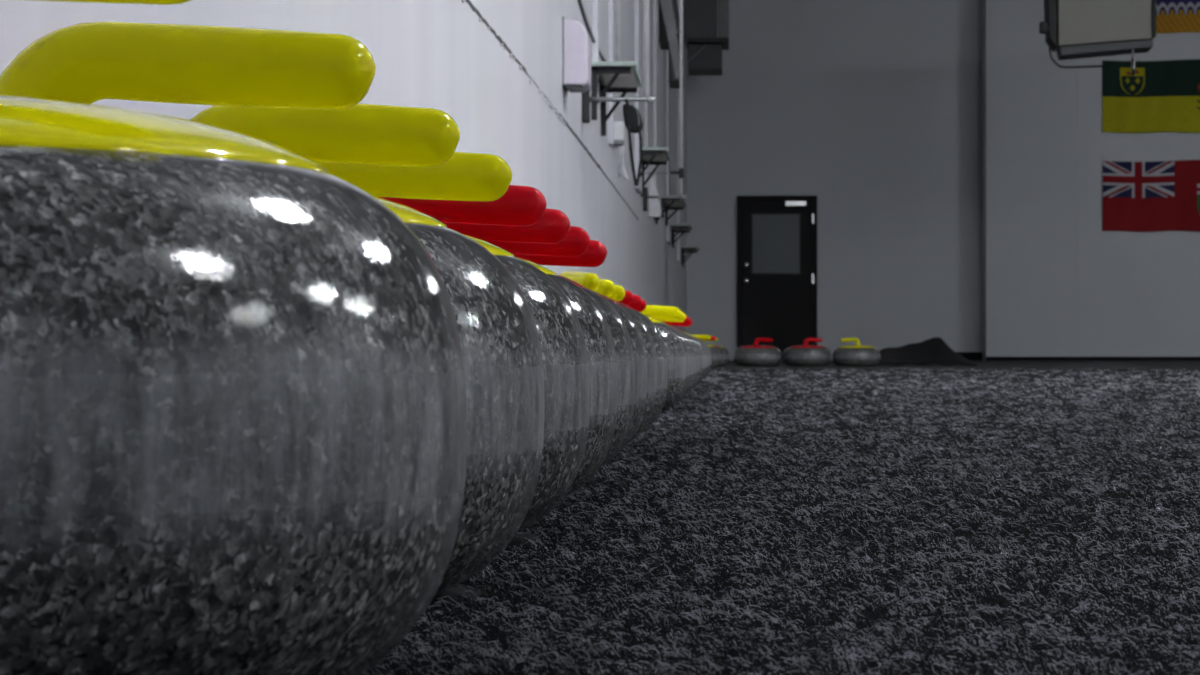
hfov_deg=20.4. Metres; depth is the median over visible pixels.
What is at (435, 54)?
wall
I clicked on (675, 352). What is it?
stone
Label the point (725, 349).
stone
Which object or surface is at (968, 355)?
baseboard
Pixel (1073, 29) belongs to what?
heater
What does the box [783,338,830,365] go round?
stone
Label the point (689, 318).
stone
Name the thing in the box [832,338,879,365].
stone
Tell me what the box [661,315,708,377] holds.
stone
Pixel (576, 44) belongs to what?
dispenser
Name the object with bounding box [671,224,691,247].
wall shelf
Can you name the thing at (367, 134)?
stone
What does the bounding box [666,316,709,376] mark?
stone
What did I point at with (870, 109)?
wall
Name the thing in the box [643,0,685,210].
pipe
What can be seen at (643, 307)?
stone
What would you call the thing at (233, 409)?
stone
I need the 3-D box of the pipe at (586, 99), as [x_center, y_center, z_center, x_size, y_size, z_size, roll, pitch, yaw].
[0.066,-2.116,12.005,0.262,2.685,0.060,0,0,2]
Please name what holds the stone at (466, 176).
on the carpet
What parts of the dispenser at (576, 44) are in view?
plate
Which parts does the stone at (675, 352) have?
handle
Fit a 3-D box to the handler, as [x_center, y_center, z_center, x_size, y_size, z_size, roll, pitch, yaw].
[1.225,-3.748,37.880,0.484,1.453,1.040,0,0,2]
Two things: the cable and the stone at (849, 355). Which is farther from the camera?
the stone at (849, 355)
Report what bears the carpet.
on the floor
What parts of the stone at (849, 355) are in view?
handle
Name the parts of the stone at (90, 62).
handle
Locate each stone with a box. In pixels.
[0,0,466,674]
[0,21,544,591]
[190,103,589,532]
[313,152,617,495]
[378,185,634,470]
[441,208,646,452]
[486,226,656,440]
[513,240,666,433]
[560,271,685,412]
[595,279,689,402]
[608,285,692,396]
[619,290,695,395]
[628,295,697,390]
[634,300,699,389]
[641,305,704,386]
[653,310,705,379]
[657,311,706,381]
[659,314,707,379]
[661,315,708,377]
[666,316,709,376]
[668,318,710,375]
[670,320,710,373]
[692,334,720,367]
[700,336,725,366]
[702,338,728,365]
[734,338,781,365]
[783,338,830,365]
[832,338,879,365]
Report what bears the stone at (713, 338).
on the floor
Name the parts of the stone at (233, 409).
handle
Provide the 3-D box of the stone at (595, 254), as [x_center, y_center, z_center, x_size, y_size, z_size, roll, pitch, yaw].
[-0.089,0.001,2.796,0.291,0.173,0.291,0,0,10]
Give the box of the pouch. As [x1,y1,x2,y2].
[622,99,642,185]
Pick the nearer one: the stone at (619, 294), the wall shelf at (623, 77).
the stone at (619, 294)
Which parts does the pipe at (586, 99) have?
wall plate, rod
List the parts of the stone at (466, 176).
handle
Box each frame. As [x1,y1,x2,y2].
[1044,0,1056,51]
[1057,40,1152,59]
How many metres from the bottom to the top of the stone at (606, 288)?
0.173 m
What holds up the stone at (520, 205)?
on the carpet
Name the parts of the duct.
sloping plate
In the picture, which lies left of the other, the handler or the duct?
the duct
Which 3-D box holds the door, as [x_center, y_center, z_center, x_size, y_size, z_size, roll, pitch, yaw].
[2.122,-0.713,39.897,0.961,1.974,0.108,0,0,2]
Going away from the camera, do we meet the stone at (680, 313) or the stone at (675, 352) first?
the stone at (675, 352)
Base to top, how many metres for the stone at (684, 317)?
0.173 m
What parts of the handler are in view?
panel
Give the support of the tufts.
on the carpet
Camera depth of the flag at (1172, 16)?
39.13 m
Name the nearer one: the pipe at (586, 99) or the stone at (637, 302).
the stone at (637, 302)
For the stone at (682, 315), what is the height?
0.173 m
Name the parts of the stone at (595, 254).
handle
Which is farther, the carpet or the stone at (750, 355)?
the stone at (750, 355)
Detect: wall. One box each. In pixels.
[0,0,686,332]
[687,0,981,359]
[982,0,1076,359]
[1077,32,1199,356]
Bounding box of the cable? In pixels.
[578,0,605,60]
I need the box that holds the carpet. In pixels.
[364,369,1199,674]
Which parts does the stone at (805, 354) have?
handle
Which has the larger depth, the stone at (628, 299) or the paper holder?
the paper holder
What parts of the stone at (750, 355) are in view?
handle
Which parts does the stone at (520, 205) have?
handle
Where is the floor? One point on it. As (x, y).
(982, 364)
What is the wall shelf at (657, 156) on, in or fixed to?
attached to the wall at (435, 54)
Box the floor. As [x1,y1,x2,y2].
[710,360,1199,368]
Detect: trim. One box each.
[465,0,638,219]
[593,0,679,260]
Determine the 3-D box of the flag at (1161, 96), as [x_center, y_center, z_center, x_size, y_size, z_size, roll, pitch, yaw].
[6.749,-2.838,39.136,1.680,0.870,0.040,0,0,2]
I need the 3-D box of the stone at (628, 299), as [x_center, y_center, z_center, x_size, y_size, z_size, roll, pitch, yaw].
[0.001,0.012,5.074,0.291,0.173,0.291,0,0,-8]
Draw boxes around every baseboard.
[957,352,982,359]
[986,357,1199,360]
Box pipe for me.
[615,0,620,60]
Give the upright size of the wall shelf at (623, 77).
0.221 m
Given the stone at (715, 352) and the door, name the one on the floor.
the stone at (715, 352)
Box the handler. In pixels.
[686,0,728,75]
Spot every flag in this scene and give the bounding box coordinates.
[1102,59,1199,132]
[1102,160,1199,231]
[1156,0,1199,33]
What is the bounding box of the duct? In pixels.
[659,0,684,87]
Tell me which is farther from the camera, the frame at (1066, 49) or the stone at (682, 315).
the frame at (1066, 49)
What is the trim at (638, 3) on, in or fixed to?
attached to the wall at (435, 54)
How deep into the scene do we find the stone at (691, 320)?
8.85 m
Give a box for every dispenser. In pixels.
[562,16,590,92]
[649,177,661,223]
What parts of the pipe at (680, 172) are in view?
wall plate, rod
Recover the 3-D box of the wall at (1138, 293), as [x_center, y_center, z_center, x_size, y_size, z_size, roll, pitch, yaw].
[10.582,-2.353,39.018,9.942,5.155,0.012,0,0,2]
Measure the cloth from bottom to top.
0.189 m
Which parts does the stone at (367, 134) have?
handle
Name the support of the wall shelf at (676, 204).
attached to the wall at (435, 54)
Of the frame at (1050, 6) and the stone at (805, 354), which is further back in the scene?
the frame at (1050, 6)
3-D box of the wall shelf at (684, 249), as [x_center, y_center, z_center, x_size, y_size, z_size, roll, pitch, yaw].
[0.969,-0.865,35.753,0.185,0.200,1.040,0,0,2]
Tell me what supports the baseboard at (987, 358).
on the floor
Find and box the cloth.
[878,337,977,365]
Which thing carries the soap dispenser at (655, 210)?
attached to the wall at (435, 54)
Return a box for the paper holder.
[613,121,629,179]
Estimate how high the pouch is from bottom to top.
0.315 m
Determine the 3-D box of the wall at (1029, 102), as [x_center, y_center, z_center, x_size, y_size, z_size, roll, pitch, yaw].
[10.062,-2.329,39.344,11.007,5.200,0.600,0,0,2]
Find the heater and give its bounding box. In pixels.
[1039,0,1155,74]
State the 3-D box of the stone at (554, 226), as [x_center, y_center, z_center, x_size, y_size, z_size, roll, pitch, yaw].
[-0.115,-0.002,2.196,0.291,0.173,0.291,0,0,2]
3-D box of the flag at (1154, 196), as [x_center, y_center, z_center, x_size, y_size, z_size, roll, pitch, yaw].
[6.749,-1.667,39.132,1.681,0.846,0.041,0,0,2]
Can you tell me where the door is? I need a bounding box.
[737,196,816,359]
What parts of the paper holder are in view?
holder lid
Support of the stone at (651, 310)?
on the carpet
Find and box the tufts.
[359,368,1199,674]
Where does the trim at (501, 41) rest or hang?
attached to the wall at (435, 54)
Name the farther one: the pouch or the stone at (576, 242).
the pouch
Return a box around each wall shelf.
[591,61,641,135]
[640,147,669,196]
[661,195,685,225]
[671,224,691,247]
[681,246,698,266]
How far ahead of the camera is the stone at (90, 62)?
0.98 m

